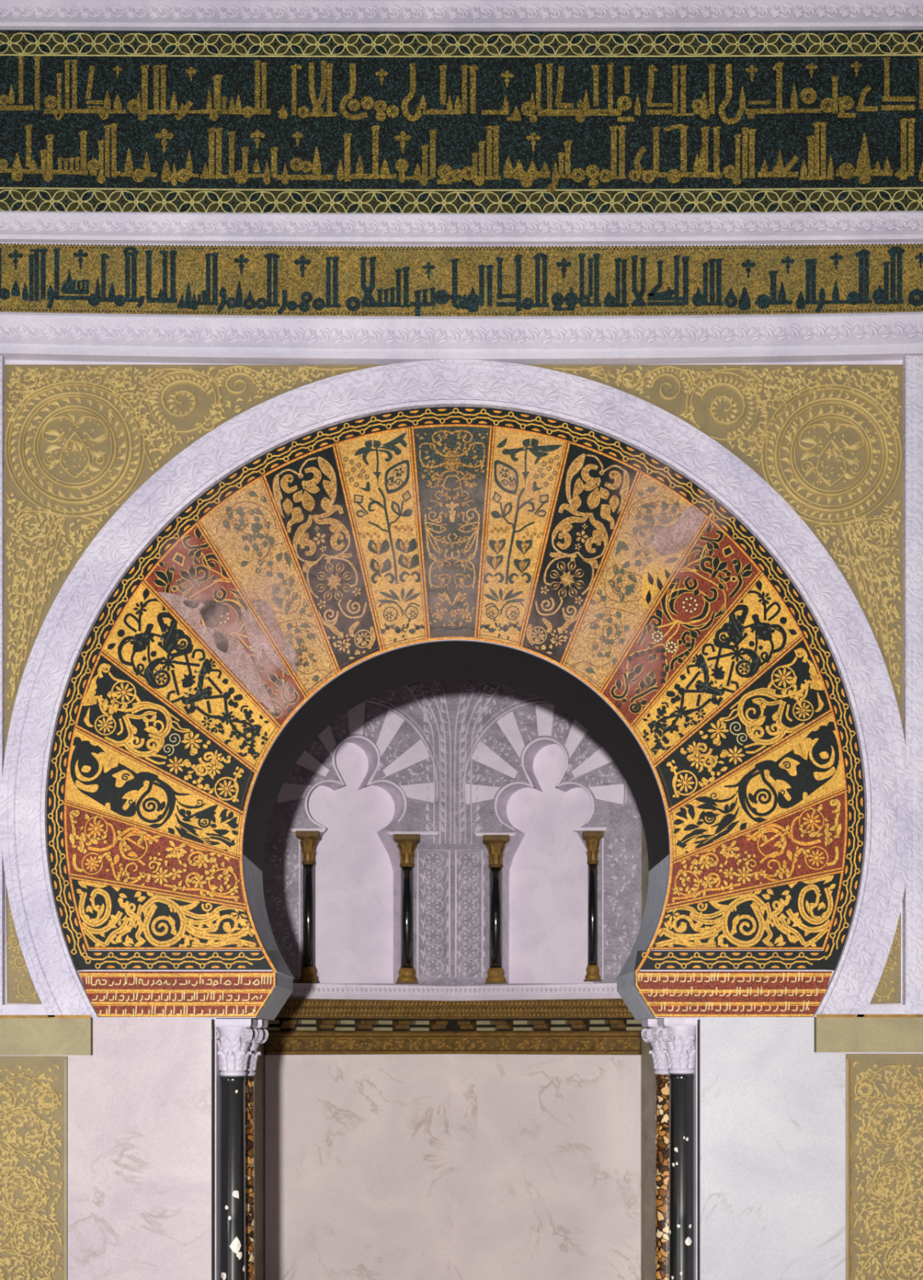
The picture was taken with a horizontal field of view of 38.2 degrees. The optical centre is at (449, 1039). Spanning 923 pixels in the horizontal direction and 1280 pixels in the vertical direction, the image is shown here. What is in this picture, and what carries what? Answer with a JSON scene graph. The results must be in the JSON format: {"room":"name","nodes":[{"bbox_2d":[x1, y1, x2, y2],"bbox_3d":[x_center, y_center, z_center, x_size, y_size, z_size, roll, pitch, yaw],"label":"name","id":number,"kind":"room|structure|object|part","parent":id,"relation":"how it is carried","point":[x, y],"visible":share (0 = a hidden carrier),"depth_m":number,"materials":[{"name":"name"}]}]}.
{"room":"mosque interior","nodes":[
{"label":"mosque interior","id":0,"kind":"room"},
{"bbox_2d":[254,846,264,1279],"bbox_3d":[-1.716,-0.950,9.893,0.120,6.200,1.591,0,0,13],"label":"wall","id":1,"kind":"structure","parent":0,"point":[260,1072],"depth_m":10.56,"materials":[{"name":"stone"}]},
{"bbox_2d":[264,678,453,986],"bbox_3d":[-0.768,-0.950,11.105,1.673,6.200,0.251,0,0,-26],"label":"wall","id":2,"kind":"structure","parent":0,"point":[357,868],"depth_m":11.23,"materials":[{"name":"paint"}]},
{"bbox_2d":[275,697,439,835],"bbox_3d":[-0.741,-2.256,10.981,1.522,1.172,0.050,0,0,-26],"label":"blind arch","id":3,"kind":"object","parent":2,"relation":"attached to","point":[418,752],"visible":0.73,"depth_m":11.07,"materials":[{"name":"stone"}]},
{"bbox_2d":[264,1053,453,1279],"bbox_3d":[-0.720,1.132,11.008,1.673,2.037,0.020,0,0,-26],"label":"dado slab","id":4,"kind":"object","parent":2,"relation":"attached to","point":[358,1148],"visible":1,"depth_m":10.99,"materials":[{"name":"stone"}]},
{"bbox_2d":[261,998,644,1054],"bbox_3d":[0.029,-0.105,10.924,3.104,0.448,0.915,0,0,0],"label":"crown molding","id":5,"kind":"structure","parent":2,"relation":"attached to","point":[606,1026],"depth_m":10.91,"materials":[{"name":"stone"}]},
{"bbox_3d":[-0.676,-0.253,10.921,1.677,0.153,0.214,0,0,-26],"label":"moulding","id":6,"kind":"part","parent":5,"relation":"part of","materials":[{"name":"gold"}]},
{"bbox_2d":[288,982,453,1000],"bbox_3d":[-0.698,-0.391,10.966,1.677,0.129,0.115,0,0,-26],"label":"string course","id":7,"kind":"object","parent":5,"relation":"on","point":[300,990],"visible":0.84,"depth_m":10.95,"materials":[{"name":"stone"}]},
{"bbox_2d":[295,831,320,982],"bbox_3d":[-1.141,-1.071,10.788,0.185,1.214,0.185,0,0,0],"label":"colonnette","id":8,"kind":"object","parent":7,"relation":"on","point":[308,839],"visible":1,"depth_m":10.74,"materials":[{"name":"black stone"}]},
{"bbox_2d":[393,834,420,983],"bbox_3d":[-0.355,-1.090,11.162,0.217,1.234,0.217,0,0,0],"label":"colonnette","id":9,"kind":"object","parent":7,"relation":"on","point":[407,843],"visible":1,"depth_m":11.11,"materials":[{"name":"black stone"}]},
{"bbox_2d":[451,982,622,1000],"bbox_3d":[0.760,-0.391,10.964,1.677,0.129,0.115,0,0,26],"label":"string course","id":10,"kind":"object","parent":5,"relation":"on","point":[603,990],"visible":0.82,"depth_m":10.94,"materials":[{"name":"stone"}]},
{"bbox_2d":[482,835,509,983],"bbox_3d":[0.390,-1.088,11.173,0.218,1.229,0.218,0,0,0],"label":"colonnette","id":11,"kind":"object","parent":10,"relation":"on","point":[495,844],"visible":1,"depth_m":11.12,"materials":[{"name":"black stone"}]},
{"bbox_2d":[582,831,604,981],"bbox_3d":[1.163,-1.080,10.809,0.161,1.208,0.161,0,0,0],"label":"colonnette","id":12,"kind":"object","parent":10,"relation":"on","point":[593,838],"visible":1,"depth_m":10.77,"materials":[{"name":"black stone"}]},
{"bbox_3d":[0.737,-0.252,10.921,1.673,0.153,0.214,0,0,26],"label":"moulding","id":13,"kind":"part","parent":5,"relation":"part of","materials":[{"name":"gold"}]},
{"bbox_2d":[0,360,922,1279],"bbox_3d":[0.040,-2.175,7.360,7.680,8.650,0.720,0,0,0],"label":"wall","id":14,"kind":"structure","parent":0,"point":[217,1077],"depth_m":7.00,"materials":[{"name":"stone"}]},
{"bbox_2d":[0,355,4,1014],"bbox_3d":[-2.486,-1.846,6.975,0.308,3.444,0.051,0,0,0],"label":"frame strip","id":15,"kind":"object","parent":14,"relation":"attached to","point":[2,359],"visible":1,"depth_m":6.95,"materials":[{"name":"white stone"}]},
{"bbox_2d":[5,884,41,1004],"bbox_3d":[-2.231,-0.514,6.987,0.187,0.651,0.026,0,0,0],"label":"panel","id":16,"kind":"object","parent":14,"relation":"attached to","point":[20,988],"visible":1,"depth_m":6.99,"materials":[{"name":"gold metal"}]},
{"bbox_2d":[2,1004,46,1014],"bbox_3d":[-2.202,-0.152,6.976,0.261,0.064,0.047,0,0,0],"label":"sill","id":17,"kind":"structure","parent":14,"relation":"attached to","point":[6,1009],"depth_m":6.95,"materials":[{"name":"white stone"}]},
{"bbox_2d":[0,1056,67,1279],"bbox_3d":[-2.361,1.117,6.977,0.718,2.066,0.045,0,0,0],"label":"panel","id":18,"kind":"object","parent":14,"relation":"attached to","point":[33,1090],"visible":1,"depth_m":6.98,"materials":[{"name":"metal"}]},
{"bbox_2d":[0,1014,93,1055],"bbox_3d":[-2.296,-0.025,6.974,0.848,0.210,0.052,0,0,0],"label":"impost block","id":19,"kind":"object","parent":14,"relation":"attached to","point":[20,1034],"visible":1,"depth_m":6.96,"materials":[{"name":"stone"}]},
{"bbox_2d":[67,1018,212,1279],"bbox_3d":[-1.620,1.019,6.985,0.752,2.262,0.030,0,0,0],"label":"marble slab","id":20,"kind":"object","parent":14,"relation":"attached to","point":[140,1108],"visible":1,"depth_m":6.97,"materials":[{"name":"white stone"}]},
{"bbox_2d":[66,727,243,857],"bbox_3d":[-1.545,-1.295,6.992,0.933,0.686,0.015,0,0,0],"label":"mosaic voussoir","id":21,"kind":"object","parent":14,"relation":"attached to","point":[104,779],"visible":1,"depth_m":6.99,"materials":[{"name":"gold metal"}]},
{"bbox_2d":[63,801,246,906],"bbox_3d":[-1.538,-0.969,6.981,0.956,0.549,0.039,0,0,0],"label":"mosaic voussoir","id":22,"kind":"object","parent":14,"relation":"attached to","point":[101,847],"visible":1,"depth_m":6.99,"materials":[{"name":"red tile"}]},
{"bbox_2d":[75,651,255,814],"bbox_3d":[-1.485,-1.606,6.985,0.948,0.853,0.029,0,0,0],"label":"mosaic voussoir","id":23,"kind":"object","parent":14,"relation":"attached to","point":[117,709],"visible":1,"depth_m":6.99,"materials":[{"name":"black tile"}]},
{"bbox_2d":[69,875,262,951],"bbox_3d":[-1.484,-0.661,6.990,1.012,0.396,0.019,0,0,0],"label":"mosaic voussoir","id":24,"kind":"object","parent":14,"relation":"attached to","point":[113,916],"visible":1,"depth_m":6.99,"materials":[{"name":"gold metal"}]},
{"bbox_2d":[78,971,275,1017],"bbox_3d":[-1.428,-0.239,6.992,1.032,0.242,0.015,0,0,0],"label":"inscribed impost","id":25,"kind":"object","parent":14,"relation":"attached to","point":[111,993],"visible":1,"depth_m":6.99,"materials":[{"name":"red tile"}]},
{"bbox_2d":[101,580,279,770],"bbox_3d":[-1.355,-1.905,6.986,0.936,0.995,0.028,0,0,0],"label":"mosaic voussoir","id":26,"kind":"object","parent":14,"relation":"attached to","point":[148,641],"visible":1,"depth_m":6.99,"materials":[{"name":"gold metal"}]},
{"bbox_2d":[4,364,383,756],"bbox_3d":[-1.258,-2.466,6.980,2.148,2.148,0.041,0,0,0],"label":"spandrel panel","id":27,"kind":"object","parent":14,"relation":"attached to","point":[80,441],"visible":1,"depth_m":6.99,"materials":[{"name":"gold metal"}]},
{"bbox_2d":[212,1019,214,1279],"bbox_3d":[-1.238,1.021,6.994,0.013,2.258,0.012,0,0,0],"label":"joint","id":28,"kind":"object","parent":14,"relation":"attached to","point":[213,1020],"visible":1,"depth_m":6.99,"materials":[{"name":"stone"}]},
{"bbox_2d":[143,522,306,728],"bbox_3d":[-1.174,-2.170,6.988,0.856,1.078,0.024,0,0,0],"label":"mosaic voussoir","id":29,"kind":"object","parent":14,"relation":"attached to","point":[192,580],"visible":1,"depth_m":6.98,"materials":[{"name":"pink tile"}]},
{"bbox_2d":[197,475,337,696],"bbox_3d":[-0.950,-2.374,6.989,0.738,1.156,0.023,0,0,0],"label":"mosaic voussoir","id":30,"kind":"object","parent":14,"relation":"attached to","point":[246,531],"visible":1,"depth_m":6.99,"materials":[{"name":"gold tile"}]},
{"bbox_2d":[262,444,382,671],"bbox_3d":[-0.664,-2.523,6.989,0.629,1.194,0.022,0,0,0],"label":"mosaic voussoir","id":31,"kind":"object","parent":14,"relation":"attached to","point":[308,494],"visible":1,"depth_m":6.99,"materials":[{"name":"black tile"}]},
{"bbox_2d":[334,427,427,649],"bbox_3d":[-0.356,-2.624,6.990,0.489,1.165,0.020,0,0,0],"label":"mosaic voussoir","id":32,"kind":"object","parent":14,"relation":"attached to","point":[378,470],"visible":1,"depth_m":6.99,"materials":[{"name":"gold metal"}]},
{"bbox_2d":[410,425,493,638],"bbox_3d":[0.013,-2.660,6.986,0.428,1.121,0.028,0,0,0],"label":"mosaic voussoir","id":33,"kind":"object","parent":14,"relation":"attached to","point":[451,464],"visible":1,"depth_m":6.99,"materials":[{"name":"grey tile"}]},
{"bbox_2d":[0,360,911,1017],"bbox_3d":[0.034,-1.835,6.964,4.752,3.430,0.072,0,0,0],"label":"arch molding","id":34,"kind":"structure","parent":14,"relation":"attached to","point":[630,420],"depth_m":6.95,"materials":[{"name":"white stone"}]},
{"bbox_2d":[46,406,865,970],"bbox_3d":[0.034,-1.842,6.994,4.292,2.956,0.011,0,0,0],"label":"mosaic border","id":35,"kind":"object","parent":14,"relation":"attached to","point":[293,451],"visible":1,"depth_m":6.99,"materials":[{"name":"black tile"}]},
{"bbox_2d":[239,635,673,1019],"bbox_3d":[0.036,-1.116,7.354,2.280,2.000,0.734,0,0,0],"label":"soffit","id":36,"kind":"structure","parent":14,"relation":"attached to","point":[532,674],"depth_m":7.30,"materials":[{"name":"black paint"}]},
{"bbox_2d":[0,311,922,364],"bbox_3d":[0.080,-3.672,6.964,5.440,0.260,0.072,0,0,0],"label":"trim","id":37,"kind":"structure","parent":14,"relation":"attached to","point":[35,336],"depth_m":6.95,"materials":[{"name":"grey stone"}]},
{"bbox_2d":[0,210,922,244],"bbox_3d":[0.080,-4.244,6.963,5.440,0.163,0.074,0,0,0],"label":"trim","id":38,"kind":"structure","parent":14,"relation":"attached to","point":[40,227],"depth_m":6.95,"materials":[{"name":"grey stone"}]},
{"bbox_2d":[0,30,922,213],"bbox_3d":[0.066,-4.795,6.979,5.468,0.974,0.042,0,0,0],"label":"frieze","id":39,"kind":"object","parent":14,"relation":"attached to","point":[113,121],"visible":1,"depth_m":6.97,"materials":[{"name":"black tile"}]},
{"bbox_2d":[0,242,922,315],"bbox_3d":[0.080,-3.976,6.981,5.440,0.404,0.038,0,0,0],"label":"inscription band","id":40,"kind":"object","parent":14,"relation":"attached to","point":[187,279],"visible":1,"depth_m":6.98,"materials":[{"name":"gold metal"}]},
{"bbox_2d":[0,0,922,31],"bbox_3d":[0.080,-5.355,6.962,5.440,0.161,0.077,0,0,0],"label":"trim","id":41,"kind":"structure","parent":14,"relation":"attached to","point":[461,15],"depth_m":6.94,"materials":[{"name":"grey stone"}]},
{"bbox_2d":[476,426,568,646],"bbox_3d":[0.383,-2.635,6.990,0.479,1.152,0.020,0,0,0],"label":"mosaic voussoir","id":42,"kind":"object","parent":14,"relation":"attached to","point":[526,468],"visible":1,"depth_m":6.99,"materials":[{"name":"gold metal"}]},
{"bbox_2d":[520,441,639,664],"bbox_3d":[0.684,-2.549,6.989,0.631,1.170,0.022,0,0,0],"label":"mosaic voussoir","id":43,"kind":"object","parent":14,"relation":"attached to","point":[594,490],"visible":1,"depth_m":6.99,"materials":[{"name":"black tile"}]},
{"bbox_2d":[562,471,713,692],"bbox_3d":[0.986,-2.399,6.989,0.793,1.159,0.023,0,0,0],"label":"mosaic voussoir","id":44,"kind":"object","parent":14,"relation":"attached to","point":[657,528],"visible":1,"depth_m":6.99,"materials":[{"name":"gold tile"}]},
{"bbox_2d":[600,517,761,726],"bbox_3d":[1.214,-2.186,6.988,0.843,1.094,0.024,0,0,0],"label":"mosaic voussoir","id":45,"kind":"object","parent":14,"relation":"attached to","point":[715,574],"visible":1,"depth_m":6.99,"materials":[{"name":"red tile"}]},
{"bbox_2d":[697,1019,699,1279],"bbox_3d":[1.307,1.021,6.994,0.010,2.258,0.012,0,0,0],"label":"joint","id":46,"kind":"object","parent":14,"relation":"attached to","point":[698,1026],"visible":1,"depth_m":6.99,"materials":[{"name":"stone"}]},
{"bbox_2d":[528,364,903,730],"bbox_3d":[1.316,-2.545,6.980,2.128,1.990,0.039,0,0,0],"label":"spandrel panel","id":47,"kind":"object","parent":14,"relation":"attached to","point":[828,439],"visible":1,"depth_m":6.99,"materials":[{"name":"gold metal"}]},
{"bbox_2d":[632,572,803,764],"bbox_3d":[1.403,-1.943,6.986,0.898,1.011,0.028,0,0,0],"label":"mosaic voussoir","id":48,"kind":"object","parent":14,"relation":"attached to","point":[758,628],"visible":1,"depth_m":6.99,"materials":[{"name":"gold metal"}]},
{"bbox_2d":[635,971,832,1017],"bbox_3d":[1.492,-0.239,6.992,1.032,0.242,0.015,0,0,0],"label":"inscribed impost","id":49,"kind":"object","parent":14,"relation":"attached to","point":[666,993],"visible":1,"depth_m":6.99,"materials":[{"name":"red tile"}]},
{"bbox_2d":[654,635,832,811],"bbox_3d":[1.538,-1.653,6.985,0.935,0.919,0.029,0,0,0],"label":"mosaic voussoir","id":50,"kind":"object","parent":14,"relation":"attached to","point":[788,695],"visible":1,"depth_m":6.99,"materials":[{"name":"black tile"}]},
{"bbox_2d":[649,869,843,951],"bbox_3d":[1.557,-0.677,6.990,1.013,0.428,0.019,0,0,0],"label":"mosaic voussoir","id":51,"kind":"object","parent":14,"relation":"attached to","point":[797,914],"visible":1,"depth_m":6.99,"materials":[{"name":"gold metal"}]},
{"bbox_2d":[668,711,845,862],"bbox_3d":[1.612,-1.326,6.992,0.928,0.789,0.015,0,0,0],"label":"mosaic voussoir","id":52,"kind":"object","parent":14,"relation":"attached to","point":[805,769],"visible":1,"depth_m":6.99,"materials":[{"name":"gold metal"}]},
{"bbox_2d":[666,789,848,907],"bbox_3d":[1.606,-1.000,6.981,0.951,0.619,0.038,0,0,0],"label":"mosaic voussoir","id":53,"kind":"object","parent":14,"relation":"attached to","point":[808,841],"visible":1,"depth_m":6.99,"materials":[{"name":"red tile"}]},
{"bbox_2d":[699,1017,845,1279],"bbox_3d":[1.692,1.015,6.985,0.760,2.270,0.030,0,0,0],"label":"marble slab","id":54,"kind":"object","parent":14,"relation":"attached to","point":[772,1108],"visible":1,"depth_m":6.97,"materials":[{"name":"white stone"}]},
{"bbox_2d":[814,1013,922,1052],"bbox_3d":[2.358,-0.035,6.974,0.884,0.198,0.052,0,0,0],"label":"impost block","id":55,"kind":"object","parent":14,"relation":"attached to","point":[833,1033],"visible":1,"depth_m":6.96,"materials":[{"name":"stone"}]},
{"bbox_2d":[845,1053,922,1279],"bbox_3d":[2.437,1.111,6.978,0.726,2.078,0.044,0,0,0],"label":"panel","id":56,"kind":"object","parent":14,"relation":"attached to","point":[884,1092],"visible":1,"depth_m":6.98,"materials":[{"name":"metal"}]},
{"bbox_2d":[865,1004,906,1013],"bbox_3d":[2.260,-0.152,6.976,0.241,0.064,0.047,0,0,0],"label":"sill","id":57,"kind":"structure","parent":14,"relation":"attached to","point":[872,1009],"depth_m":6.95,"materials":[{"name":"white stone"}]},
{"bbox_2d":[870,912,902,1004],"bbox_3d":[2.277,-0.514,6.987,0.186,0.651,0.026,0,0,0],"label":"panel","id":58,"kind":"object","parent":14,"relation":"attached to","point":[888,990],"visible":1,"depth_m":6.99,"materials":[{"name":"gold metal"}]},
{"bbox_2d":[902,355,922,1013],"bbox_3d":[2.590,-1.846,6.974,0.420,3.444,0.051,0,0,0],"label":"frame strip","id":59,"kind":"object","parent":14,"relation":"attached to","point":[913,900],"visible":1,"depth_m":6.95,"materials":[{"name":"white stone"}]},
{"bbox_2d":[453,678,641,986],"bbox_3d":[0.830,-0.950,11.103,1.682,6.200,0.249,0,0,26],"label":"wall","id":60,"kind":"structure","parent":0,"point":[544,870],"depth_m":11.24,"materials":[{"name":"paint"}]},
{"bbox_2d":[460,697,631,836],"bbox_3d":[0.761,-2.260,11.000,1.523,1.150,0.050,0,0,26],"label":"blind arch","id":61,"kind":"object","parent":60,"relation":"attached to","point":[526,715],"visible":0.86,"depth_m":11.05,"materials":[{"name":"stone"}]},
{"bbox_2d":[453,1053,641,1279],"bbox_3d":[0.779,1.132,11.008,1.673,2.037,0.020,0,0,26],"label":"dado slab","id":62,"kind":"object","parent":60,"relation":"attached to","point":[547,1148],"visible":1,"depth_m":10.99,"materials":[{"name":"stone"}]},
{"bbox_2d":[641,820,655,1279],"bbox_3d":[1.775,-0.950,9.893,0.120,6.200,1.591,0,0,-13],"label":"wall","id":63,"kind":"structure","parent":0,"point":[648,1081],"depth_m":10.54,"materials":[{"name":"stone"}]},
{"bbox_3d":[0.000,2.210,1.850,9.200,0.120,20.700,0,0,0],"label":"floor","id":64,"kind":"structure","parent":0,"visible":0},
{"bbox_2d":[212,1018,257,1279],"bbox_3d":[-1.152,1.020,7.100,0.240,2.261,0.240,0,0,0],"label":"column","id":65,"kind":"structure","parent":64,"relation":"on","point":[235,1036],"depth_m":7.04,"materials":[{"name":"black stone"}]},
{"bbox_2d":[244,1019,268,1279],"bbox_3d":[-1.148,1.020,7.400,0.259,2.261,0.259,0,0,0],"label":"column","id":66,"kind":"structure","parent":64,"relation":"on","point":[263,1034],"depth_m":7.36,"materials":[{"name":"stone"}]},
{"bbox_2d":[641,1018,669,1279],"bbox_3d":[1.209,1.018,7.400,0.258,2.265,0.258,0,0,0],"label":"column","id":67,"kind":"structure","parent":64,"relation":"on","point":[660,1060],"depth_m":7.34,"materials":[{"name":"stone"}]},
{"bbox_2d":[656,1017,699,1279],"bbox_3d":[1.237,1.018,7.100,0.239,2.265,0.239,0,0,0],"label":"column","id":68,"kind":"structure","parent":64,"relation":"on","point":[677,1034],"depth_m":7.04,"materials":[{"name":"black stone"}]}
]}

